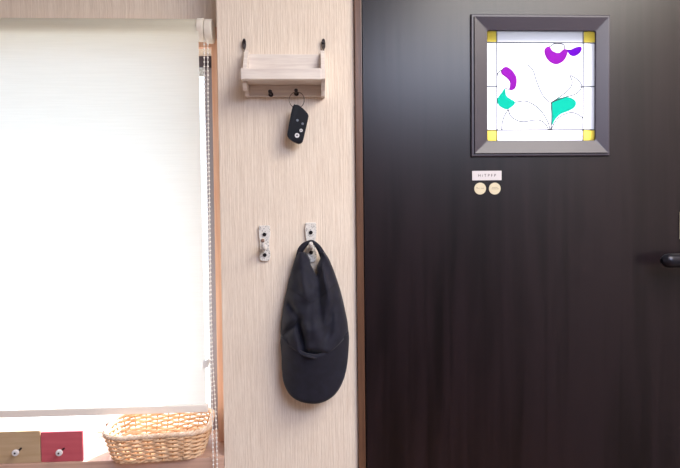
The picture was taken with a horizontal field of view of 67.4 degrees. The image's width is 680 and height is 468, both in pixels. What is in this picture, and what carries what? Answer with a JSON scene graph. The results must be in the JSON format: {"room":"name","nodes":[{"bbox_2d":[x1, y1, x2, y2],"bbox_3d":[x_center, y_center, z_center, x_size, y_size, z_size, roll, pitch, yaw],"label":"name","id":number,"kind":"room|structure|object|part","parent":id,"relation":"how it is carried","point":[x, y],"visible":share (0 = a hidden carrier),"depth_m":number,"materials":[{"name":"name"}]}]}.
{"room":"entryway","nodes":[
{"label":"entryway","id":0,"kind":"room"},
{"bbox_2d":[216,0,357,467],"bbox_3d":[-0.114,0.190,1.202,0.296,2.450,0.160,-1,2,-3],"label":"wall","id":1,"kind":"structure","parent":0,"point":[282,184],"depth_m":1.11,"materials":[{"name":"wood"}]},
{"bbox_2d":[0,0,224,467],"bbox_3d":[-0.834,0.198,1.206,1.141,2.450,0.237,-1,2,-3],"label":"wall window","id":2,"kind":"structure","parent":1,"relation":"in","point":[120,9],"depth_m":1.17,"materials":[{"name":"wood"}]},
{"bbox_2d":[0,418,56,462],"bbox_3d":[-0.721,0.461,1.128,0.139,0.069,0.099,-1,2,-3],"label":"drawer box","id":3,"kind":"object","parent":2,"relation":"on","point":[20,439],"visible":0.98,"depth_m":1.10,"materials":[{"name":"white paint"}]},
{"bbox_3d":[-0.690,0.465,1.084,0.014,0.014,0.005,-1,2,-3],"label":"knob","id":4,"kind":"part","parent":3,"relation":"part of","materials":[{"name":"white"}]},
{"bbox_3d":[-0.720,0.462,1.105,0.139,0.069,0.006,-1,2,-3],"label":"drawer","id":5,"kind":"part","parent":3,"relation":"part of","materials":[{"name":"beige wood"}]},
{"bbox_2d":[41,418,96,461],"bbox_3d":[-0.605,0.461,1.133,0.089,0.066,0.099,-1,2,-3],"label":"drawer box","id":6,"kind":"object","parent":2,"relation":"on","point":[65,439],"visible":1,"depth_m":1.11,"materials":[{"name":"white paint"}]},
{"bbox_3d":[-0.599,0.467,1.088,0.014,0.014,0.005,-1,2,-3],"label":"knob","id":7,"kind":"part","parent":6,"relation":"part of","materials":[{"name":"white"}]},
{"bbox_3d":[-0.604,0.462,1.111,0.089,0.066,0.006,-1,2,-3],"label":"drawer","id":8,"kind":"part","parent":6,"relation":"part of","materials":[{"name":"red paint"}]},
{"bbox_2d":[0,18,217,467],"bbox_3d":[-0.722,0.059,1.122,0.899,1.054,0.092,-1,2,-3],"label":"roller blind","id":9,"kind":"object","parent":2,"relation":"attached to","point":[102,281],"visible":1,"depth_m":1.10,"materials":[{"name":"beige fabric"}]},
{"bbox_3d":[-0.281,0.081,1.107,0.013,1.001,0.025,-1,2,-23],"label":"bead chain","id":10,"kind":"part","parent":9,"relation":"part of","materials":[{"name":"white plastic"}]},
{"bbox_2d":[97,56,217,431],"bbox_3d":[-0.697,0.022,1.256,0.823,0.939,0.048,-1,2,-3],"label":"window","id":11,"kind":"structure","parent":2,"relation":"attached to","point":[100,426],"depth_m":1.26,"materials":[{"name":"silver metal"}]},
{"bbox_3d":[-0.698,0.487,1.276,0.752,0.008,0.035,-1,2,-3],"label":"rail","id":12,"kind":"part","parent":11,"relation":"part of","materials":[{"name":"white paint"}]},
{"bbox_3d":[-0.697,0.022,1.260,0.823,0.939,0.040,-1,2,-3],"label":"frame","id":13,"kind":"part","parent":11,"relation":"part of","materials":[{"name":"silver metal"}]},
{"bbox_2d":[102,407,214,463],"bbox_3d":[-0.405,0.456,1.158,0.235,0.069,0.172,-1,2,-3],"label":"wicker basket","id":14,"kind":"object","parent":2,"relation":"on","point":[139,447],"visible":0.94,"depth_m":1.10,"materials":[{"name":"brown wicker"}]},
{"bbox_2d":[199,68,203,76],"bbox_3d":[-1.200,-0.546,1.460,2.950,0.070,0.420,-1,2,-3],"label":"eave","id":15,"kind":"object","parent":2,"relation":"attached to","point":[201,73],"depth_m":1.66,"materials":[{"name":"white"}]},
{"bbox_2d":[259,225,270,260],"bbox_3d":[-0.163,0.021,1.091,0.025,0.078,0.047,-1,2,-3],"label":"wall hook","id":16,"kind":"object","parent":1,"relation":"attached to","point":[264,231],"visible":1,"depth_m":1.11,"materials":[{"name":"paint"}]},
{"bbox_3d":[-0.163,0.022,1.090,0.010,0.028,0.041,-1,2,-3],"label":"hook arm","id":17,"kind":"part","parent":16,"relation":"part of","materials":[{"name":"paint"}]},
{"bbox_2d":[241,39,324,97],"bbox_3d":[-0.119,-0.357,1.068,0.179,0.127,0.073,-1,2,-3],"label":"wall shelf","id":18,"kind":"object","parent":1,"relation":"attached to","point":[262,75],"visible":1,"depth_m":1.09,"materials":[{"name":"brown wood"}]},
{"bbox_3d":[-0.198,-0.342,1.072,0.008,0.097,0.059,-1,2,-3],"label":"panel","id":19,"kind":"part","parent":18,"relation":"part of","materials":[{"name":"brown wood"}]},
{"bbox_3d":[-0.120,-0.325,1.040,0.162,0.022,0.014,-1,2,-3],"label":"rail","id":20,"kind":"part","parent":18,"relation":"part of","materials":[{"name":"brown wood"}]},
{"bbox_3d":[-0.118,-0.341,1.100,0.154,0.089,0.011,-1,2,-3],"label":"panel","id":21,"kind":"part","parent":18,"relation":"part of","materials":[{"name":"brown wood"}]},
{"bbox_2d":[287,92,308,143],"bbox_3d":[-0.089,-0.247,1.082,0.045,0.111,0.014,-1,2,-3],"label":"key","id":22,"kind":"object","parent":18,"relation":"hanging from","point":[298,121],"visible":1,"depth_m":1.08,"materials":[{"name":"black plastic"}]},
{"bbox_3d":[-0.036,-0.344,1.073,0.008,0.097,0.071,-1,2,-3],"label":"panel","id":23,"kind":"part","parent":18,"relation":"part of","materials":[{"name":"brown wood"}]},
{"bbox_2d":[305,222,316,261],"bbox_3d":[-0.063,0.019,1.097,0.025,0.087,0.045,-1,2,-3],"label":"wall hook","id":24,"kind":"object","parent":1,"relation":"attached to","point":[310,228],"visible":0.96,"depth_m":1.11,"materials":[{"name":"paint"}]},
{"bbox_3d":[-0.062,0.026,1.095,0.010,0.020,0.041,-1,2,-3],"label":"hook arm","id":25,"kind":"part","parent":24,"relation":"part of","materials":[{"name":"paint"}]},
{"bbox_2d":[280,240,348,403],"bbox_3d":[-0.054,0.185,1.081,0.149,0.344,0.068,-1,2,-3],"label":"baseball cap","id":26,"kind":"object","parent":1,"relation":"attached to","point":[314,342],"visible":1,"depth_m":1.07,"materials":[{"name":"black fabric"}]},
{"bbox_3d":[-0.055,0.148,1.080,0.149,0.221,0.068,-1,2,-3],"label":"crown","id":27,"kind":"part","parent":26,"relation":"part of","materials":[{"name":"black fabric"}]},
{"bbox_2d":[354,0,365,467],"bbox_3d":[0.484,0.294,1.209,0.897,2.230,0.128,-1,2,-3],"label":"door frame","id":28,"kind":"structure","parent":1,"relation":"attached to","point":[357,3],"depth_m":1.12,"materials":[{"name":"brown wood"}]},
{"bbox_2d":[362,0,679,467],"bbox_3d":[0.482,0.308,1.164,0.846,2.196,0.102,-1,2,-3],"label":"door","id":29,"kind":"structure","parent":1,"relation":"in","point":[534,322],"depth_m":1.16,"materials":[{"name":"brown wood"}]},
{"bbox_2d":[474,183,485,193],"bbox_3d":[0.317,-0.103,1.154,0.027,0.027,0.002,-1,2,-3],"label":"round sticker","id":30,"kind":"object","parent":29,"relation":"attached to","point":[480,188],"visible":1,"depth_m":1.15,"materials":[{"name":"beige paper"}]},
{"bbox_2d":[472,171,501,179],"bbox_3d":[0.332,-0.132,1.154,0.067,0.021,0.002,-1,2,-3],"label":"name label","id":31,"kind":"object","parent":29,"relation":"attached to","point":[476,175],"visible":1,"depth_m":1.15,"materials":[{"name":"white"}]},
{"bbox_3d":[0.344,-0.223,1.156,0.023,0.024,0.001,-1,2,-3],"label":"corner glass","id":32,"kind":"part","parent":29,"relation":"part of","materials":[{"name":"yellow glass"}]},
{"bbox_3d":[0.342,-0.444,1.149,0.023,0.026,0.001,-1,2,-3],"label":"corner glass","id":33,"kind":"part","parent":29,"relation":"part of","materials":[{"name":"yellow glass"}]},
{"bbox_2d":[489,183,500,194],"bbox_3d":[0.351,-0.103,1.156,0.027,0.027,0.002,-1,2,-3],"label":"round sticker","id":34,"kind":"object","parent":29,"relation":"attached to","point":[494,188],"visible":1,"depth_m":1.16,"materials":[{"name":"beige paper"}]},
{"bbox_3d":[0.456,-0.335,1.161,0.255,0.252,0.004,-1,2,-3],"label":"glass pane","id":35,"kind":"part","parent":29,"relation":"part of","materials":[{"name":"white glass"}]},
{"bbox_3d":[0.568,-0.226,1.166,0.027,0.024,0.001,-1,2,-3],"label":"corner glass","id":36,"kind":"part","parent":29,"relation":"part of","materials":[{"name":"yellow glass"}]},
{"bbox_3d":[0.566,-0.447,1.159,0.027,0.026,0.001,-1,2,-3],"label":"corner glass","id":37,"kind":"part","parent":29,"relation":"part of","materials":[{"name":"yellow glass"}]},
{"bbox_3d":[0.786,0.058,1.136,0.143,0.032,0.032,-1,2,-3],"label":"lever","id":38,"kind":"part","parent":29,"relation":"part of","materials":[{"name":"black metal"}]},
{"label":"outside","id":39,"kind":"structure","parent":0,"visible":0},
{"bbox_2d":[0,297,210,419],"bbox_3d":[-0.358,2.055,8.326,16.000,0.100,13.700,-1,2,-3],"label":"ground","id":40,"kind":"structure","parent":39,"point":[206,299],"depth_m":6.70,"materials":[{"name":"grey"}]}
]}

